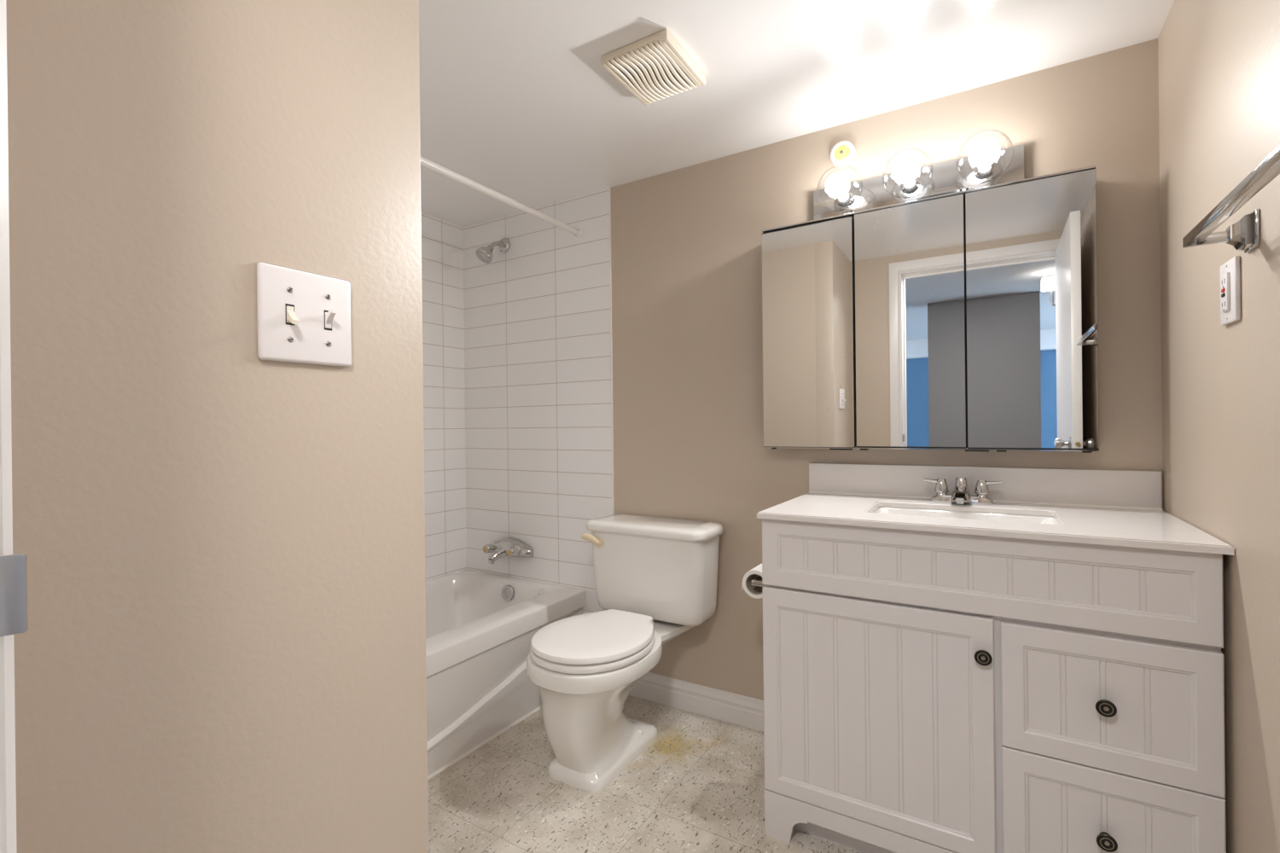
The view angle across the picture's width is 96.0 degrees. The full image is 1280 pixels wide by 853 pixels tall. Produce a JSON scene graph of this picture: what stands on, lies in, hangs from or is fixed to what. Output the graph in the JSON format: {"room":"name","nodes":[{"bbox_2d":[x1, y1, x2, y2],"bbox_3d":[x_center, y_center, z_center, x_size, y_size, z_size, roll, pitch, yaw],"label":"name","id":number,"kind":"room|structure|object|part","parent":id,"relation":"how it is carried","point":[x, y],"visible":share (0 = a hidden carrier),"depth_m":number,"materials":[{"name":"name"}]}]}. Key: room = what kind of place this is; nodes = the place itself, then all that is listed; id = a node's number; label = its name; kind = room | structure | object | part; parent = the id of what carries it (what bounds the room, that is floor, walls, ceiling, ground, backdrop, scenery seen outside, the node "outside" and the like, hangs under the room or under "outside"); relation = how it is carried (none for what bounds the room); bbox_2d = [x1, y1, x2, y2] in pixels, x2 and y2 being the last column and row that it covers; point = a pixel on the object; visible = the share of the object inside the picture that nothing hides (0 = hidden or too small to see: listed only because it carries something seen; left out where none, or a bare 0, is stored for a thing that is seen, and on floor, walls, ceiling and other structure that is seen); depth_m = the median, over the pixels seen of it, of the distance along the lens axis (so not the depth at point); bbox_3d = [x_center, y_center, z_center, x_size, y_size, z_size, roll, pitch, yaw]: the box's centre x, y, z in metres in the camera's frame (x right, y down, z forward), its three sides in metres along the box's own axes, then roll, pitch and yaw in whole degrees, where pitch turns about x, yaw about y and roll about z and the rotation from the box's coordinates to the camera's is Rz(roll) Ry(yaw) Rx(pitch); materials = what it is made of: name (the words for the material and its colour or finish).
{"room":"bathroom","nodes":[
{"label":"bathroom","id":0,"kind":"room"},
{"bbox_2d":[5,0,428,852],"bbox_3d":[-0.530,0.056,0.636,0.100,2.098,0.620,-1,0,31],"label":"wall","id":1,"kind":"structure","parent":0,"point":[223,648],"depth_m":0.64,"materials":[{"name":"beige paint"}]},
{"bbox_2d":[256,261,352,366],"bbox_3d":[-0.412,-0.137,0.720,0.019,0.115,0.115,-1,0,31],"label":"light switch","id":2,"kind":"object","parent":1,"relation":"attached to","point":[303,317],"visible":1,"depth_m":0.71,"materials":[{"name":"white plastic"}]},
{"bbox_2d":[427,695,861,852],"bbox_3d":[-0.248,1.142,1.364,2.822,0.080,2.142,-1,0,31],"label":"floor","id":3,"kind":"structure","parent":0,"point":[699,788],"depth_m":1.70,"materials":[{"name":"tile"}]},
{"bbox_2d":[424,569,586,779],"bbox_3d":[-0.914,0.909,2.075,0.744,0.400,1.418,-1,0,31],"label":"bathtub","id":4,"kind":"object","parent":3,"relation":"on","point":[481,626],"visible":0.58,"depth_m":2.09,"materials":[{"name":"white ceramic"}]},
{"bbox_2d":[424,569,586,677],"bbox_3d":[-0.914,0.873,2.075,0.744,0.328,1.418,-1,0,31],"label":"basin","id":5,"kind":"object","parent":4,"relation":"in","point":[479,624],"depth_m":2.26,"materials":[{"name":"white ceramic"}]},
{"bbox_3d":[-0.602,0.756,2.615,0.072,0.072,0.019,-1,0,31],"label":"overflow plate","id":6,"kind":"part","parent":4,"relation":"part of","materials":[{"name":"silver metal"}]},
{"bbox_2d":[526,514,723,792],"bbox_3d":[-0.073,0.730,1.969,0.512,0.738,0.697,-1,0,31],"label":"toilet","id":7,"kind":"object","parent":3,"relation":"on","point":[656,578],"visible":1,"depth_m":1.91,"materials":[{"name":"white ceramic"}]},
{"bbox_3d":[-0.148,0.704,1.873,0.374,0.020,0.440,-1,0,31],"label":"seat","id":8,"kind":"part","parent":7,"relation":"part of","materials":[{"name":"white plastic"}]},
{"bbox_3d":[-0.148,0.678,1.874,0.370,0.024,0.438,-1,0,31],"label":"lid","id":9,"kind":"part","parent":7,"relation":"part of","materials":[{"name":"white plastic"}]},
{"bbox_3d":[-0.182,0.432,2.190,0.088,0.050,0.032,-1,0,31],"label":"flush lever","id":10,"kind":"part","parent":7,"relation":"part of","materials":[{"name":"beige plastic"}]},
{"bbox_3d":[0.049,0.379,2.173,0.512,0.038,0.218,-1,0,31],"label":"tank lid","id":11,"kind":"part","parent":7,"relation":"part of","materials":[{"name":"white ceramic"}]},
{"bbox_3d":[0.053,0.554,2.177,0.482,0.323,0.195,-1,0,31],"label":"tank","id":12,"kind":"part","parent":7,"relation":"part of","materials":[{"name":"white ceramic"}]},
{"bbox_2d":[762,518,1226,852],"bbox_3d":[0.835,0.664,1.512,0.897,0.851,0.513,-1,0,31],"label":"vanity cabinet","id":13,"kind":"object","parent":3,"relation":"on","point":[925,692],"visible":1,"depth_m":1.28,"materials":[{"name":"white paint"}]},
{"bbox_2d":[751,576,764,587],"bbox_3d":[0.388,0.452,1.712,0.073,0.028,0.154,-1,0,31],"label":"toilet paper holder","id":14,"kind":"object","parent":13,"relation":"attached to","point":[757,581],"visible":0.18,"depth_m":1.67,"materials":[{"name":"silver metal"}]},
{"bbox_2d":[742,564,762,599],"bbox_3d":[0.363,0.461,1.726,0.084,0.083,0.101,-1,0,31],"label":"toilet paper roll","id":15,"kind":"object","parent":14,"relation":"on","point":[753,591],"visible":0.41,"depth_m":1.70,"materials":[{"name":"white paper"}]},
{"bbox_3d":[0.355,0.453,1.657,0.071,0.028,0.028,-1,0,31],"label":"bracket arm","id":16,"kind":"part","parent":14,"relation":"part of","materials":[{"name":"silver metal"}]},
{"bbox_3d":[0.722,1.031,1.320,0.897,0.120,0.018,-1,0,31],"label":"rail","id":17,"kind":"part","parent":13,"relation":"part of","materials":[{"name":"white paint"}]},
{"bbox_3d":[0.561,0.700,1.416,0.528,0.542,0.018,-1,0,31],"label":"door","id":18,"kind":"part","parent":13,"relation":"part of","materials":[{"name":"white paint"}]},
{"bbox_3d":[0.757,0.507,1.271,0.034,0.034,0.022,-1,0,31],"label":"knob","id":19,"kind":"part","parent":13,"relation":"part of","materials":[{"name":"brown metal"}]},
{"bbox_3d":[0.714,0.331,1.319,0.897,0.178,0.018,-1,0,31],"label":"false drawer","id":20,"kind":"part","parent":13,"relation":"part of","materials":[{"name":"white paint"}]},
{"bbox_2d":[756,463,1234,555],"bbox_3d":[0.838,0.180,1.520,0.914,0.116,0.528,-1,0,31],"label":"countertop","id":21,"kind":"structure","parent":13,"relation":"on","point":[1111,508],"depth_m":1.55,"materials":[{"name":"white stone"}]},
{"bbox_2d":[923,477,1001,505],"bbox_3d":[0.933,0.184,1.663,0.157,0.074,0.155,-1,0,-10],"label":"tap","id":22,"kind":"object","parent":21,"relation":"on","point":[961,494],"visible":1,"depth_m":1.64,"materials":[{"name":"silver metal"}]},
{"bbox_3d":[0.865,0.162,1.714,0.042,0.015,0.016,-1,0,31],"label":"lever","id":23,"kind":"part","parent":22,"relation":"part of","materials":[{"name":"silver metal"}]},
{"bbox_3d":[0.890,0.179,1.702,0.038,0.050,0.038,-1,0,31],"label":"handle","id":24,"kind":"part","parent":22,"relation":"part of","materials":[{"name":"silver metal"}]},
{"bbox_3d":[0.912,0.194,1.639,0.053,0.047,0.124,-1,0,31],"label":"spout","id":25,"kind":"part","parent":22,"relation":"part of","materials":[{"name":"silver metal"}]},
{"bbox_3d":[0.978,0.178,1.648,0.038,0.050,0.038,-1,0,31],"label":"handle","id":26,"kind":"part","parent":22,"relation":"part of","materials":[{"name":"silver metal"}]},
{"bbox_3d":[1.000,0.161,1.632,0.042,0.015,0.016,-1,0,31],"label":"lever","id":27,"kind":"part","parent":22,"relation":"part of","materials":[{"name":"silver metal"}]},
{"bbox_2d":[872,506,1059,524],"bbox_3d":[0.839,0.303,1.514,0.435,0.128,0.263,-1,0,31],"label":"sink","id":28,"kind":"object","parent":21,"relation":"in","point":[893,510],"visible":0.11,"depth_m":1.61,"materials":[{"name":"white ceramic"}]},
{"bbox_3d":[0.938,0.565,1.161,0.034,0.034,0.022,-1,0,31],"label":"knob","id":29,"kind":"part","parent":13,"relation":"part of","materials":[{"name":"brown metal"}]},
{"bbox_3d":[0.940,0.835,1.162,0.034,0.034,0.022,-1,0,31],"label":"knob","id":30,"kind":"part","parent":13,"relation":"part of","materials":[{"name":"brown metal"}]},
{"bbox_3d":[0.948,0.564,1.178,0.354,0.270,0.018,-1,0,31],"label":"drawer","id":31,"kind":"part","parent":13,"relation":"part of","materials":[{"name":"white paint"}]},
{"bbox_3d":[0.951,0.835,1.178,0.354,0.265,0.018,-1,0,31],"label":"drawer","id":32,"kind":"part","parent":13,"relation":"part of","materials":[{"name":"white paint"}]},
{"bbox_2d":[418,0,1174,226],"bbox_3d":[-0.272,-1.037,1.362,2.822,0.080,2.142,-1,0,31],"label":"ceiling","id":33,"kind":"structure","parent":0,"point":[518,101],"depth_m":1.62,"materials":[{"name":"white paint"}]},
{"bbox_2d":[601,29,705,105],"bbox_3d":[0.042,-0.986,1.598,0.201,0.026,0.233,-1,0,31],"label":"exhaust fan","id":34,"kind":"object","parent":33,"relation":"attached to","point":[654,67],"visible":1,"depth_m":1.57,"materials":[{"name":"beige plastic"}]},
{"bbox_2d":[610,38,1163,700],"bbox_3d":[0.273,0.046,2.233,2.822,2.098,0.100,-1,0,31],"label":"wall","id":35,"kind":"structure","parent":0,"point":[686,242],"depth_m":2.08,"materials":[{"name":"beige paint"}]},
{"bbox_2d":[462,187,612,614],"bbox_3d":[-0.495,0.054,2.641,0.887,2.098,0.007,-1,0,31],"label":"tiled wall","id":36,"kind":"structure","parent":35,"relation":"attached to","point":[538,352],"depth_m":2.61,"materials":[{"name":"white tile"}]},
{"bbox_2d":[475,238,510,263],"bbox_3d":[-0.685,-0.817,2.654,0.082,0.141,0.158,-1,0,31],"label":"shower","id":37,"kind":"object","parent":36,"relation":"attached to","point":[484,254],"visible":1,"depth_m":2.62,"materials":[{"name":"silver metal"}]},
{"bbox_3d":[-0.667,-0.837,2.671,0.021,0.054,0.089,-1,0,31],"label":"arm","id":38,"kind":"part","parent":37,"relation":"part of","materials":[{"name":"silver metal"}]},
{"bbox_2d":[420,156,581,237],"bbox_3d":[-0.632,-0.830,1.889,0.034,0.034,1.408,-1,0,31],"label":"shower curtain rod","id":39,"kind":"object","parent":36,"relation":"attached to","point":[425,163],"visible":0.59,"depth_m":2.04,"materials":[{"name":"white paint"}]},
{"bbox_2d":[482,536,533,564],"bbox_3d":[-0.636,0.568,2.642,0.261,0.101,0.145,-1,0,31],"label":"tap","id":40,"kind":"object","parent":36,"relation":"attached to","point":[509,547],"visible":1,"depth_m":2.63,"materials":[{"name":"silver metal"}]},
{"bbox_3d":[-0.691,0.568,2.696,0.052,0.052,0.088,-1,0,31],"label":"handle","id":41,"kind":"part","parent":40,"relation":"part of","materials":[{"name":"silver metal"}]},
{"bbox_3d":[-0.643,0.581,2.631,0.060,0.075,0.118,-1,0,31],"label":"spout","id":42,"kind":"part","parent":40,"relation":"part of","materials":[{"name":"silver metal"}]},
{"bbox_3d":[-0.564,0.567,2.619,0.052,0.052,0.088,-1,0,31],"label":"handle","id":43,"kind":"part","parent":40,"relation":"part of","materials":[{"name":"silver metal"}]},
{"bbox_2d":[468,186,614,592],"bbox_3d":[-0.493,-0.143,2.637,0.884,1.704,0.010,-1,0,31],"label":"trim","id":44,"kind":"structure","parent":36,"relation":"attached to","point":[609,193],"depth_m":2.40,"materials":[{"name":"white"}]},
{"bbox_2d":[628,672,763,732],"bbox_3d":[0.243,1.043,2.191,0.823,0.106,0.016,-1,0,31],"label":"baseboard","id":45,"kind":"structure","parent":35,"relation":"attached to","point":[733,708],"depth_m":2.19,"materials":[{"name":"white paint"}]},
{"bbox_2d":[829,140,855,167],"bbox_3d":[0.670,-0.906,1.910,0.080,0.080,0.024,-1,0,31],"label":"puck light","id":46,"kind":"object","parent":35,"relation":"attached to","point":[842,154],"visible":1,"depth_m":1.90,"materials":[{"name":"white plastic"}]},
{"bbox_2d":[813,144,1024,220],"bbox_3d":[0.837,-0.743,1.789,0.594,0.114,0.057,-1,0,31],"label":"vanity light bar","id":47,"kind":"object","parent":35,"relation":"attached to","point":[945,178],"visible":0.6,"depth_m":1.77,"materials":[{"name":"silver metal"}]},
{"bbox_2d":[816,164,862,211],"bbox_3d":[0.634,-0.755,1.830,0.138,0.138,0.147,-1,0,31],"label":"globe bulb","id":48,"kind":"object","parent":47,"relation":"attached to","point":[839,189],"visible":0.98,"depth_m":1.81,"materials":[{"name":"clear glass"}]},
{"bbox_2d":[836,191,853,207],"bbox_3d":[0.665,-0.747,1.880,0.052,0.052,0.033,-1,0,31],"label":"socket","id":49,"kind":"object","parent":47,"relation":"attached to","point":[847,200],"depth_m":1.88,"materials":[{"name":"silver metal"}]},
{"bbox_2d":[882,148,932,198],"bbox_3d":[0.801,-0.756,1.728,0.138,0.138,0.147,-1,0,31],"label":"globe bulb","id":50,"kind":"object","parent":47,"relation":"attached to","point":[907,173],"visible":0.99,"depth_m":1.71,"materials":[{"name":"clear glass"}]},
{"bbox_2d":[901,177,919,193],"bbox_3d":[0.832,-0.749,1.778,0.052,0.052,0.033,-1,0,31],"label":"socket","id":51,"kind":"object","parent":47,"relation":"attached to","point":[913,187],"depth_m":1.77,"materials":[{"name":"silver metal"}]},
{"bbox_2d":[974,162,994,179],"bbox_3d":[1.001,-0.751,1.675,0.052,0.052,0.033,-1,0,31],"label":"socket","id":52,"kind":"object","parent":47,"relation":"attached to","point":[988,172],"depth_m":1.67,"materials":[{"name":"silver metal"}]},
{"bbox_2d":[956,129,1013,183],"bbox_3d":[0.970,-0.758,1.624,0.138,0.138,0.147,-1,0,31],"label":"globe bulb","id":53,"kind":"object","parent":47,"relation":"attached to","point":[984,156],"visible":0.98,"depth_m":1.60,"materials":[{"name":"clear glass"}]},
{"bbox_2d":[761,165,1099,453],"bbox_3d":[0.829,-0.305,1.775,0.904,0.756,0.096,-1,0,31],"label":"medicine cabinet","id":54,"kind":"object","parent":35,"relation":"attached to","point":[961,320],"visible":1,"depth_m":1.69,"materials":[{"name":"silver metal"}]},
{"bbox_2d":[761,217,854,447],"bbox_3d":[0.546,-0.296,1.894,0.295,0.725,0.002,-1,0,31],"label":"mirror glass","id":55,"kind":"object","parent":54,"relation":"attached to","point":[808,266],"depth_m":1.89,"materials":[{"name":"clear"}]},
{"bbox_3d":[0.548,-0.296,1.898,0.296,0.730,0.008,-1,0,31],"label":"mirror door","id":56,"kind":"part","parent":54,"relation":"part of","materials":[{"name":"silver metal"}]},
{"bbox_3d":[0.808,-0.302,1.739,0.300,0.735,0.008,-1,0,31],"label":"mirror door","id":57,"kind":"part","parent":54,"relation":"part of","materials":[{"name":"silver metal"}]},
{"bbox_2d":[854,194,965,447],"bbox_3d":[0.805,-0.303,1.735,0.299,0.727,0.002,-1,0,31],"label":"mirror glass","id":58,"kind":"object","parent":54,"relation":"attached to","point":[910,257],"depth_m":1.73,"materials":[{"name":"clear"}]},
{"bbox_3d":[0.804,-0.674,1.740,0.903,0.005,0.011,-1,0,31],"label":"rail","id":59,"kind":"part","parent":54,"relation":"part of","materials":[{"name":"silver metal"}]},
{"bbox_3d":[0.813,0.068,1.742,0.904,0.003,0.008,-1,0,31],"label":"rail","id":60,"kind":"part","parent":54,"relation":"part of","materials":[{"name":"silver metal"}]},
{"bbox_2d":[965,168,1098,448],"bbox_3d":[1.063,-0.305,1.577,0.295,0.728,0.002,-1,0,31],"label":"mirror glass","id":61,"kind":"object","parent":54,"relation":"attached to","point":[1032,351],"depth_m":1.57,"materials":[{"name":"clear"}]},
{"bbox_3d":[1.066,-0.305,1.581,0.296,0.736,0.008,-1,0,31],"label":"mirror door","id":62,"kind":"part","parent":54,"relation":"part of","materials":[{"name":"silver metal"}]},
{"bbox_2d":[808,463,1162,508],"bbox_3d":[0.969,0.171,1.738,0.908,0.100,0.020,-1,0,31],"label":"backsplash","id":63,"kind":"structure","parent":35,"relation":"attached to","point":[1124,488],"depth_m":1.66,"materials":[{"name":"white stone"}]},
{"bbox_2d":[1157,0,1279,852],"bbox_3d":[0.874,0.041,0.609,0.100,2.098,2.042,-1,0,31],"label":"wall","id":64,"kind":"structure","parent":0,"point":[1218,61],"depth_m":1.07,"materials":[{"name":"beige paint"}]},
{"bbox_2d":[1219,256,1240,325],"bbox_3d":[1.079,-0.247,1.059,0.014,0.114,0.082,-1,0,31],"label":"wall outlet","id":65,"kind":"object","parent":64,"relation":"attached to","point":[1230,271],"visible":1,"depth_m":1.04,"materials":[{"name":"white plastic"}]},
{"bbox_2d":[1220,272,1230,312],"bbox_3d":[1.077,-0.247,1.060,0.005,0.068,0.033,-1,0,31],"label":"receptacle","id":66,"kind":"object","parent":65,"relation":"attached to","point":[1225,276],"depth_m":1.05,"materials":[{"name":"white plastic"}]},
{"bbox_2d":[1182,145,1279,253],"bbox_3d":[0.874,-0.326,0.794,0.087,0.060,0.516,-1,0,31],"label":"towel bar","id":67,"kind":"object","parent":64,"relation":"attached to","point":[1244,235],"visible":1,"depth_m":0.91,"materials":[{"name":"silver metal"}]},
{"bbox_3d":[0.987,-0.325,0.996,0.065,0.018,0.010,-1,0,31],"label":"arm","id":68,"kind":"part","parent":67,"relation":"part of","materials":[{"name":"silver metal"}]},
{"bbox_3d":[-0.143,0.052,0.108,1.112,2.098,0.125,-1,0,31],"label":"wall","id":69,"kind":"structure","parent":0,"visible":0},
{"bbox_2d":[0,0,28,852],"bbox_3d":[-0.054,0.074,0.055,0.898,2.054,0.151,-1,0,31],"label":"door","id":70,"kind":"structure","parent":69,"relation":"in","point":[13,567],"depth_m":0.32,"materials":[{"name":"white paint"}]},
{"bbox_3d":[-0.018,0.073,0.113,0.898,2.054,0.012,-1,0,31],"label":"casing","id":71,"kind":"part","parent":70,"relation":"part of","materials":[{"name":"white paint"}]},
{"bbox_3d":[-0.360,0.091,0.282,0.004,0.043,0.084,-1,0,34],"label":"strike plate","id":72,"kind":"part","parent":70,"relation":"part of","materials":[{"name":"silver metal"}]},
{"bbox_3d":[-1.311,0.064,2.253,0.100,2.098,1.522,-1,0,31],"label":"wall","id":73,"kind":"structure","parent":0,"visible":0},
{"bbox_2d":[420,211,466,580],"bbox_3d":[-1.243,-0.135,2.264,0.007,1.704,1.415,-1,0,31],"label":"tiled wall","id":74,"kind":"structure","parent":73,"relation":"attached to","point":[442,241],"depth_m":2.75,"materials":[{"name":"white tile"}]}
]}

